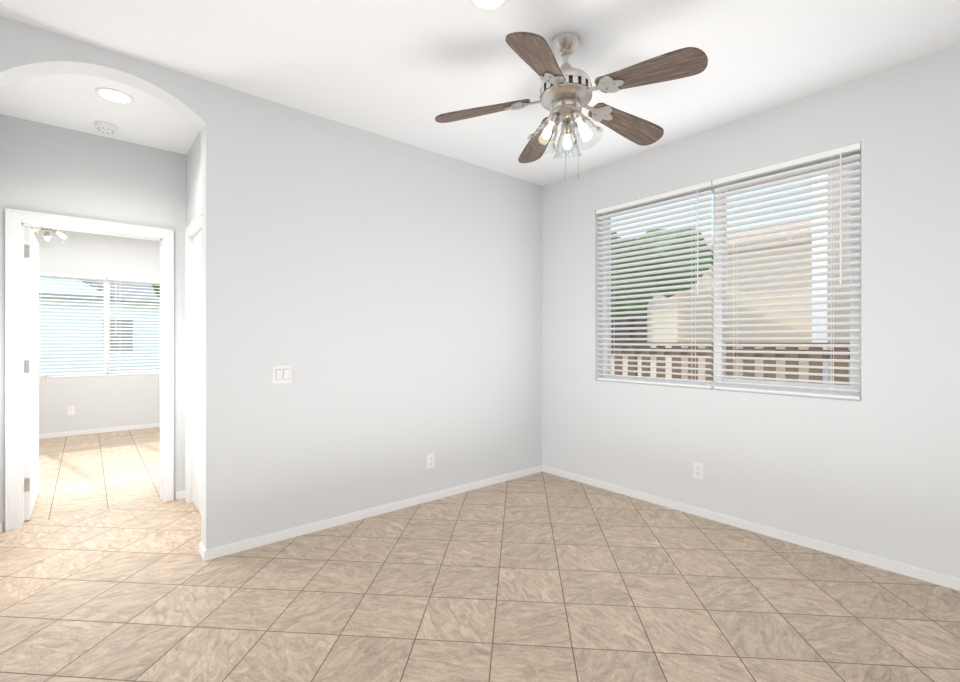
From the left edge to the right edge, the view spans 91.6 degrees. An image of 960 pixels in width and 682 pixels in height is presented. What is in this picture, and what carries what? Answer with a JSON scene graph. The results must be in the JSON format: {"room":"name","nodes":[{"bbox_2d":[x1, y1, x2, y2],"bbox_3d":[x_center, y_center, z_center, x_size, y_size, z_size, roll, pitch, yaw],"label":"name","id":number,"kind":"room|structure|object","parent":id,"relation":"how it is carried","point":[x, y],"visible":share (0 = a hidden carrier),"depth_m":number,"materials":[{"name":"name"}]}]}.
{"room":"empty living room","nodes":[
{"label":"empty living room","id":0,"kind":"room"},
{"bbox_2d":[0,114,186,530],"bbox_3d":[-3.634,-0.120,2.732,3.360,2.740,0.120,0,0,-40],"label":"wall","id":1,"kind":"structure","parent":0,"point":[61,171],"depth_m":3.38,"materials":[{"name":"white paint"}]},
{"bbox_2d":[24,226,49,520],"bbox_3d":[-3.386,0.225,3.524,0.179,2.035,0.785,0,0,-40],"label":"hall door","id":2,"kind":"structure","parent":1,"relation":"in","point":[32,376],"depth_m":3.33,"materials":[{"name":"white wood"}]},
{"bbox_2d":[5,208,173,531],"bbox_3d":[-2.811,0.190,3.424,0.930,2.120,0.168,0,0,-40],"label":"door frame","id":3,"kind":"structure","parent":1,"relation":"attached to","point":[16,221],"depth_m":3.17,"materials":[{"name":"white wood"}]},
{"bbox_2d":[176,490,184,498],"bbox_3d":[-2.373,1.221,3.707,0.075,0.058,0.012,0,0,-40],"label":"baseboard","id":4,"kind":"structure","parent":1,"relation":"attached to","point":[180,494],"depth_m":3.70,"materials":[{"name":"white wood"}]},
{"bbox_2d":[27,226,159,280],"bbox_3d":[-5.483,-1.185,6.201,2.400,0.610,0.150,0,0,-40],"label":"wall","id":5,"kind":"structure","parent":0,"point":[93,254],"depth_m":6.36,"materials":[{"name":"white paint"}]},
{"bbox_2d":[39,374,159,433],"bbox_3d":[-5.483,0.865,6.201,2.400,0.770,0.150,0,0,-40],"label":"wall","id":6,"kind":"structure","parent":0,"point":[98,402],"depth_m":6.35,"materials":[{"name":"white paint"}]},
{"bbox_2d":[68,406,74,414],"bbox_3d":[-5.402,0.920,6.166,0.072,0.116,0.010,0,0,-40],"label":"outlet","id":7,"kind":"object","parent":6,"relation":"attached to","point":[71,410],"visible":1,"depth_m":6.17,"materials":[{"name":"white plastic"}]},
{"bbox_2d":[39,423,159,438],"bbox_3d":[-5.737,1.221,5.881,4.000,0.058,0.012,0,0,-40],"label":"baseboard","id":8,"kind":"structure","parent":6,"relation":"attached to","point":[89,431],"depth_m":6.33,"materials":[{"name":"white wood"}]},
{"bbox_2d":[39,275,159,375],"bbox_3d":[-5.507,-0.200,6.230,2.400,1.360,0.065,0,0,-40],"label":"room window","id":9,"kind":"structure","parent":6,"relation":"attached to","point":[106,310],"depth_m":6.47,"materials":[{"name":"glass"}]},
{"bbox_2d":[39,272,105,377],"bbox_3d":[-5.448,-0.202,6.167,0.798,1.355,0.080,0,0,-40],"label":"window blind","id":10,"kind":"object","parent":9,"relation":"attached to","point":[40,295],"visible":0.69,"depth_m":6.20,"materials":[{"name":"white plastic"}]},
{"bbox_2d":[108,277,159,375],"bbox_3d":[-4.836,-0.202,6.682,0.778,1.355,0.080,0,0,-40],"label":"window blind","id":11,"kind":"object","parent":9,"relation":"attached to","point":[126,279],"visible":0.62,"depth_m":6.62,"materials":[{"name":"white plastic"}]},
{"bbox_2d":[57,374,146,377],"bbox_3d":[-5.462,0.480,6.176,2.400,0.004,0.085,0,0,-40],"label":"window sill","id":12,"kind":"structure","parent":6,"relation":"attached to","point":[106,375],"depth_m":6.47,"materials":[{"name":"white"}]},
{"bbox_2d":[187,131,200,226],"bbox_3d":[-2.017,-0.120,3.381,0.050,2.740,0.970,0,0,-40],"label":"wall","id":13,"kind":"structure","parent":0,"point":[195,179],"depth_m":3.46,"materials":[{"name":"white paint"}]},
{"bbox_2d":[185,212,200,502],"bbox_3d":[-1.974,0.190,3.312,0.074,2.120,0.920,0,0,-40],"label":"door frame","id":14,"kind":"structure","parent":13,"relation":"attached to","point":[192,229],"depth_m":3.60,"materials":[{"name":"white wood"}]},
{"bbox_2d":[192,230,200,513],"bbox_3d":[-1.962,0.223,3.322,0.033,2.038,0.774,0,0,-40],"label":"door","id":15,"kind":"structure","parent":13,"relation":"in","point":[196,369],"depth_m":3.49,"materials":[{"name":"white wood"}]},
{"bbox_2d":[0,16,541,548],"bbox_3d":[-0.790,-0.120,3.414,3.910,2.740,0.140,0,0,-40],"label":"wall","id":16,"kind":"structure","parent":0,"point":[381,295],"depth_m":3.18,"materials":[{"name":"white paint"}]},
{"bbox_2d":[199,542,205,560],"bbox_3d":[-1.613,1.221,2.713,0.012,0.058,0.152,0,0,-40],"label":"baseboard","id":17,"kind":"object","parent":16,"relation":"attached to","point":[202,550],"visible":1,"depth_m":2.69,"materials":[{"name":"white wood"}]},
{"bbox_2d":[273,365,291,383],"bbox_3d":[-1.241,0.210,2.933,0.116,0.116,0.015,0,0,-40],"label":"switch plate","id":18,"kind":"object","parent":16,"relation":"attached to","point":[282,374],"visible":1,"depth_m":2.93,"materials":[{"name":"white plastic"}]},
{"bbox_2d":[206,465,541,559],"bbox_3d":[-0.485,1.221,3.571,2.818,0.058,0.012,0,0,-40],"label":"baseboard","id":19,"kind":"structure","parent":16,"relation":"attached to","point":[234,547],"depth_m":3.23,"materials":[{"name":"white wood"}]},
{"bbox_2d":[427,453,434,468],"bbox_3d":[-0.386,0.940,3.657,0.072,0.116,0.010,0,0,-40],"label":"outlet","id":20,"kind":"object","parent":16,"relation":"attached to","point":[430,460],"visible":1,"depth_m":3.66,"materials":[{"name":"white plastic"}]},
{"bbox_2d":[0,427,959,681],"bbox_3d":[-1.849,1.280,2.855,6.250,0.060,9.950,0,0,-40],"label":"floor","id":21,"kind":"structure","parent":0,"point":[542,576],"depth_m":2.27,"materials":[{"name":"tile"}]},
{"bbox_2d":[0,0,959,185],"bbox_3d":[-1.849,-1.540,2.855,6.250,0.100,9.950,0,0,-40],"label":"ceiling","id":22,"kind":"structure","parent":0,"point":[406,71],"depth_m":2.45,"materials":[{"name":"white paint"}]},
{"bbox_2d":[30,227,76,247],"bbox_3d":[-4.213,-1.202,4.538,0.446,0.576,0.409,0,0,-40],"label":"light","id":23,"kind":"object","parent":22,"relation":"hanging from","point":[47,235],"visible":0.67,"depth_m":4.53,"materials":[{"name":"white glass"}]},
{"bbox_2d":[94,121,117,133],"bbox_3d":[-2.584,-1.471,3.224,0.132,0.038,0.132,0,0,-40],"label":"smoke detector","id":24,"kind":"object","parent":22,"relation":"attached to","point":[106,127],"visible":1,"depth_m":3.19,"materials":[{"name":"white plastic"}]},
{"bbox_2d":[95,87,133,103],"bbox_3d":[-2.219,-1.486,2.837,0.190,0.007,0.190,0,0,-40],"label":"recessed light","id":25,"kind":"object","parent":22,"relation":"in","point":[114,95],"visible":1,"depth_m":2.83,"materials":[{"name":"white plastic"}]},
{"bbox_2d":[469,0,508,11],"bbox_3d":[0.038,-1.486,2.019,0.180,0.007,0.180,0,0,-40],"label":"recessed light","id":26,"kind":"object","parent":22,"relation":"in","point":[488,5],"visible":1,"depth_m":2.06,"materials":[{"name":"white plastic"}]},
{"bbox_2d":[435,32,707,182],"bbox_3d":[0.464,-1.129,2.306,1.260,0.721,1.246,0,0,-40],"label":"fan","id":27,"kind":"object","parent":22,"relation":"hanging from","point":[566,89],"visible":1,"depth_m":2.25,"materials":[{"name":"brown wood"}]},
{"bbox_2d":[542,44,959,577],"bbox_3d":[2.127,-0.120,2.830,0.200,2.740,4.790,0,0,-40],"label":"wall","id":28,"kind":"structure","parent":0,"point":[910,312],"depth_m":2.76,"materials":[{"name":"white paint"}]},
{"bbox_2d":[693,462,702,479],"bbox_3d":[1.561,0.930,3.341,0.010,0.116,0.072,0,0,-40],"label":"outlet","id":29,"kind":"object","parent":28,"relation":"attached to","point":[697,470],"visible":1,"depth_m":3.34,"materials":[{"name":"white plastic"}]},
{"bbox_2d":[596,380,860,400],"bbox_3d":[1.618,0.340,3.369,0.115,0.004,1.810,0,0,-40],"label":"sill","id":30,"kind":"structure","parent":28,"relation":"attached to","point":[736,391],"depth_m":3.13,"materials":[{"name":"white"}]},
{"bbox_2d":[603,151,860,395],"bbox_3d":[1.681,-0.395,3.422,0.070,1.470,1.810,0,0,-40],"label":"window","id":31,"kind":"structure","parent":28,"relation":"in","point":[802,384],"depth_m":3.25,"materials":[{"name":"white plastic"}]},
{"bbox_2d":[596,181,714,388],"bbox_3d":[1.332,-0.397,3.671,0.080,1.465,0.968,0,0,-40],"label":"window blind","id":32,"kind":"object","parent":31,"relation":"attached to","point":[677,192],"visible":0.94,"depth_m":3.62,"materials":[{"name":"white plastic"}]},
{"bbox_2d":[713,142,860,399],"bbox_3d":[1.915,-0.397,2.979,0.080,1.465,0.818,0,0,-40],"label":"window blind","id":33,"kind":"object","parent":31,"relation":"attached to","point":[836,152],"visible":0.9,"depth_m":2.93,"materials":[{"name":"white plastic"}]},
{"bbox_2d":[542,465,959,590],"bbox_3d":[2.059,1.221,2.747,0.012,0.058,4.550,0,0,-40],"label":"baseboard","id":34,"kind":"structure","parent":28,"relation":"attached to","point":[944,580],"depth_m":2.92,"materials":[{"name":"white wood"}]},
{"label":"outside","id":35,"kind":"structure","parent":0,"visible":0},
{"bbox_3d":[0.604,1.550,7.045,70.000,0.100,70.000,0,0,-40],"label":"ground","id":36,"kind":"structure","parent":35,"visible":0},
{"bbox_2d":[39,277,159,373],"bbox_3d":[-13.241,-0.575,12.774,8.600,4.150,7.400,0,0,-40],"label":"house","id":37,"kind":"structure","parent":36,"relation":"on","point":[88,316],"depth_m":11.52,"materials":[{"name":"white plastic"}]},
{"bbox_2d":[611,237,712,378],"bbox_3d":[4.779,-0.825,16.836,7.600,4.650,8.800,0,0,-40],"label":"house","id":38,"kind":"structure","parent":36,"relation":"on","point":[658,330],"depth_m":11.76,"materials":[{"name":"beige paint"}]},
{"bbox_2d":[611,228,712,375],"bbox_3d":[2.134,-0.155,6.924,2.127,3.310,2.146,0,0,-40],"label":"tree","id":39,"kind":"object","parent":36,"relation":"on","point":[653,286],"depth_m":6.47,"materials":[{"name":"green plant"}]},
{"bbox_2d":[611,342,849,384],"bbox_3d":[2.854,0.757,4.420,0.080,1.485,15.085,0,0,-40],"label":"fence","id":40,"kind":"object","parent":36,"relation":"on","point":[812,356],"depth_m":4.69,"materials":[{"name":"brown wood"}]},
{"bbox_2d":[691,169,849,383],"bbox_3d":[8.718,-1.500,6.492,6.700,6.000,11.100,0,0,-40],"label":"house","id":41,"kind":"structure","parent":36,"relation":"on","point":[827,371],"depth_m":8.38,"materials":[{"name":"paint"}]},
{"bbox_3d":[-8.366,1.490,8.382,14.000,0.020,6.400,0,0,-40],"label":"lawn","id":42,"kind":"structure","parent":36,"relation":"on","visible":0},
{"bbox_2d":[151,284,159,297],"bbox_3d":[-6.282,-0.404,11.305,2.858,3.808,2.374,0,0,-40],"label":"tree","id":43,"kind":"object","parent":42,"relation":"on","point":[156,289],"depth_m":10.31,"materials":[{"name":"green plant"}]}
]}

